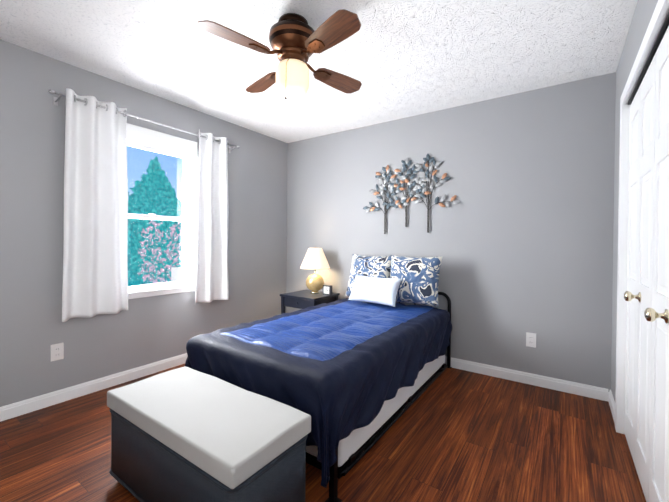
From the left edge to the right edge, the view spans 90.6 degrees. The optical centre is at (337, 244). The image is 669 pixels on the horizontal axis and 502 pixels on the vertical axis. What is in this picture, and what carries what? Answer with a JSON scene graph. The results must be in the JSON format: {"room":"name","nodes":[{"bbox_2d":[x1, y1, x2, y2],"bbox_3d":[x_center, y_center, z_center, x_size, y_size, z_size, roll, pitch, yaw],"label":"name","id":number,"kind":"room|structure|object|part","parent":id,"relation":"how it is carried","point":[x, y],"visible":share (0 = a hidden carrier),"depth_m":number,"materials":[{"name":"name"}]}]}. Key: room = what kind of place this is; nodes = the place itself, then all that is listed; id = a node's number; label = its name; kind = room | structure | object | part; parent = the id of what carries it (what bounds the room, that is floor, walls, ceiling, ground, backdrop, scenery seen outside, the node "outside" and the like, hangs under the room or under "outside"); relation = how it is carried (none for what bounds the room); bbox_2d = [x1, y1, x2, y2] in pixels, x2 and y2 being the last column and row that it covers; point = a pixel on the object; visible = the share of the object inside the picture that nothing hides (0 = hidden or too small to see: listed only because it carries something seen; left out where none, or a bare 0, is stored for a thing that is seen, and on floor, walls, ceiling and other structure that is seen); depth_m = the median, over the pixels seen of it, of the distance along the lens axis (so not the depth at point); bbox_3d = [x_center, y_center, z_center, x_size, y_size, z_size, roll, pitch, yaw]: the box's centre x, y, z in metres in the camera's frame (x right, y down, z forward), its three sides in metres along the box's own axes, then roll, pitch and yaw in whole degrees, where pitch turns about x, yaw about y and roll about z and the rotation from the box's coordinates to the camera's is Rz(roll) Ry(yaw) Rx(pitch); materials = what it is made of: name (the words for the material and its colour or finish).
{"room":"bedroom","nodes":[
{"label":"bedroom","id":0,"kind":"room"},
{"bbox_2d":[0,39,287,406],"bbox_3d":[-1.712,-0.089,2.899,0.150,2.440,3.500,1,1,34],"label":"wall","id":1,"kind":"structure","parent":0,"point":[139,332],"depth_m":2.46,"materials":[{"name":"grey paint"}]},
{"bbox_2d":[51,343,63,360],"bbox_3d":[-1.999,0.766,2.358,0.009,0.116,0.072,1,1,34],"label":"electrical outlet","id":2,"kind":"object","parent":1,"relation":"attached to","point":[57,351],"visible":1,"depth_m":2.36,"materials":[{"name":"plastic"}]},
{"bbox_2d":[0,353,187,421],"bbox_3d":[-1.655,1.087,2.863,0.014,0.090,3.500,1,1,34],"label":"baseboard","id":3,"kind":"structure","parent":1,"relation":"attached to","point":[13,410],"depth_m":2.49,"materials":[{"name":"white paint"}]},
{"bbox_2d":[48,88,239,321],"bbox_3d":[-1.525,-0.259,2.909,0.144,1.653,1.594,1,1,34],"label":"curtains","id":4,"kind":"object","parent":1,"relation":"hanging from","point":[95,273],"visible":1,"depth_m":2.53,"materials":[{"name":"white fabric"}]},
{"bbox_3d":[-1.537,-1.017,2.916,0.098,0.073,1.594,1,1,34],"label":"rod","id":5,"kind":"part","parent":4,"relation":"part of","materials":[{"name":"silver metal"}]},
{"bbox_2d":[127,123,197,298],"bbox_3d":[-1.661,-0.271,2.939,0.184,1.445,0.805,1,1,34],"label":"window","id":6,"kind":"structure","parent":1,"relation":"in","point":[186,217],"depth_m":3.09,"materials":[{"name":"white plastic"}]},
{"bbox_2d":[0,0,637,142],"bbox_3d":[-0.040,-1.344,1.751,4.476,0.120,4.100,1,1,34],"label":"ceiling","id":7,"kind":"structure","parent":0,"point":[399,59],"depth_m":2.19,"materials":[{"name":"paint"}]},
{"bbox_2d":[198,9,361,98],"bbox_3d":[-0.261,-1.042,1.927,0.796,0.491,0.796,1,1,4],"label":"ceiling fan","id":8,"kind":"object","parent":7,"relation":"hanging from","point":[296,41],"visible":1,"depth_m":1.83,"materials":[{"name":"brown wood"}]},
{"bbox_2d":[0,364,645,501],"bbox_3d":[-0.063,1.216,1.774,4.476,0.120,4.100,1,1,34],"label":"floor","id":9,"kind":"structure","parent":0,"point":[454,435],"depth_m":1.83,"materials":[{"name":"brown wood"}]},
{"bbox_2d":[107,366,310,501],"bbox_3d":[-0.613,0.930,1.495,0.941,0.448,0.406,1,1,34],"label":"bench","id":10,"kind":"object","parent":9,"relation":"on","point":[185,434],"visible":1,"depth_m":1.33,"materials":[{"name":"painted wood"},{"name":"linen"},{"name":"navy paint"}]},
{"bbox_2d":[280,289,339,313],"bbox_3d":[-0.316,0.846,3.743,0.495,0.580,0.465,1,1,34],"label":"nightstand","id":11,"kind":"object","parent":9,"relation":"on","point":[303,299],"visible":0.58,"depth_m":3.62,"materials":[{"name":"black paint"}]},
{"bbox_2d":[300,246,329,293],"bbox_3d":[-0.259,0.286,3.783,0.345,0.538,0.345,1,1,34],"label":"lamp","id":12,"kind":"object","parent":11,"relation":"on","point":[315,258],"visible":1,"depth_m":3.70,"materials":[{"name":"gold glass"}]},
{"bbox_2d":[323,285,331,294],"bbox_3d":[-0.115,0.505,3.670,0.104,0.105,0.042,1,1,34],"label":"clock","id":13,"kind":"object","parent":11,"relation":"on","point":[327,289],"visible":1,"depth_m":3.65,"materials":[{"name":"black plastic"}]},
{"bbox_2d":[185,292,451,501],"bbox_3d":[0.061,0.797,2.560,1.173,0.705,2.043,1,1,34],"label":"bed","id":14,"kind":"object","parent":9,"relation":"on","point":[354,380],"visible":0.88,"depth_m":1.87,"materials":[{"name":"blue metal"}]},
{"bbox_3d":[0.110,0.982,2.612,0.960,0.235,1.752,1,1,34],"label":"trundle mattress","id":15,"kind":"part","parent":14,"relation":"part of","materials":[{"name":"white fabric"}]},
{"bbox_3d":[0.116,1.112,2.609,0.985,0.074,1.801,1,1,34],"label":"trundle frame","id":16,"kind":"part","parent":14,"relation":"part of","materials":[{"name":"black metal"}]},
{"bbox_3d":[0.093,0.797,2.573,1.110,0.705,1.986,1,1,34],"label":"frame","id":17,"kind":"part","parent":14,"relation":"part of","materials":[{"name":"black metal"}]},
{"bbox_2d":[345,254,442,307],"bbox_3d":[0.461,0.325,3.145,0.979,0.444,0.360,1,1,34],"label":"pillows","id":18,"kind":"object","parent":14,"relation":"on","point":[413,280],"visible":1,"depth_m":3.04,"materials":[{"name":"blue fabric"}]},
{"bbox_2d":[286,72,615,391],"bbox_3d":[0.979,-0.068,3.269,4.476,2.440,0.150,1,1,34],"label":"wall","id":19,"kind":"structure","parent":0,"point":[519,238],"depth_m":2.89,"materials":[{"name":"grey paint"}]},
{"bbox_2d":[363,154,460,233],"bbox_3d":[0.702,-0.500,3.342,1.042,0.784,0.011,1,1,34],"label":"wall sculpture","id":20,"kind":"object","parent":19,"relation":"attached to","point":[416,188],"visible":0.98,"depth_m":3.33,"materials":[{"name":"grey metal"}]},
{"bbox_2d":[445,356,608,400],"bbox_3d":[0.675,1.103,3.381,3.247,0.090,0.014,1,1,34],"label":"baseboard","id":21,"kind":"structure","parent":19,"relation":"attached to","point":[589,391],"depth_m":2.73,"materials":[{"name":"white paint"}]},
{"bbox_2d":[526,332,535,347],"bbox_3d":[1.605,0.793,2.747,0.072,0.116,0.009,1,1,34],"label":"electrical outlet","id":22,"kind":"object","parent":19,"relation":"attached to","point":[530,339],"visible":1,"depth_m":2.74,"materials":[{"name":"plastic"}]},
{"bbox_2d":[611,0,657,400],"bbox_3d":[1.098,-0.047,0.976,0.110,2.440,3.500,1,1,34],"label":"wall","id":23,"kind":"structure","parent":0,"point":[642,16],"depth_m":2.25,"materials":[{"name":"grey paint"}]},
{"bbox_2d":[608,389,614,422],"bbox_3d":[1.902,1.124,2.286,0.014,0.090,0.435,1,1,34],"label":"baseboard","id":24,"kind":"structure","parent":23,"relation":"attached to","point":[611,401],"depth_m":2.30,"materials":[{"name":"white paint"}]},
{"bbox_2d":[624,53,655,501],"bbox_3d":[1.562,0.160,1.746,0.097,1.996,0.700,1,1,34],"label":"closet door","id":25,"kind":"structure","parent":23,"relation":"in","point":[638,295],"depth_m":1.68,"materials":[{"name":"white paint"}]},
{"bbox_2d":[615,0,668,433],"bbox_3d":[1.396,0.124,1.431,0.128,2.095,1.543,1,1,34],"label":"trim","id":26,"kind":"structure","parent":23,"relation":"attached to","point":[659,16],"depth_m":2.04,"materials":[{"name":"white paint"}]},
{"bbox_2d":[628,13,668,104],"bbox_3d":[1.397,-0.856,1.428,0.054,0.012,1.411,1,1,34],"label":"track","id":27,"kind":"object","parent":23,"relation":"attached to","point":[654,48],"visible":0.38,"depth_m":1.50,"materials":[{"name":"black metal"}]},
{"bbox_2d":[644,26,668,501],"bbox_3d":[1.163,0.162,1.163,0.097,1.996,0.700,1,1,34],"label":"closet door","id":28,"kind":"structure","parent":23,"relation":"in","point":[657,314],"depth_m":1.32,"materials":[{"name":"white paint"}]},
{"label":"outside","id":29,"kind":"structure","parent":0,"visible":0},
{"bbox_2d":[127,146,181,285],"bbox_3d":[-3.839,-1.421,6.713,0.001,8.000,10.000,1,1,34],"label":"window view","id":30,"kind":"object","parent":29,"point":[168,254],"depth_m":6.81,"materials":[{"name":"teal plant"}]}
]}

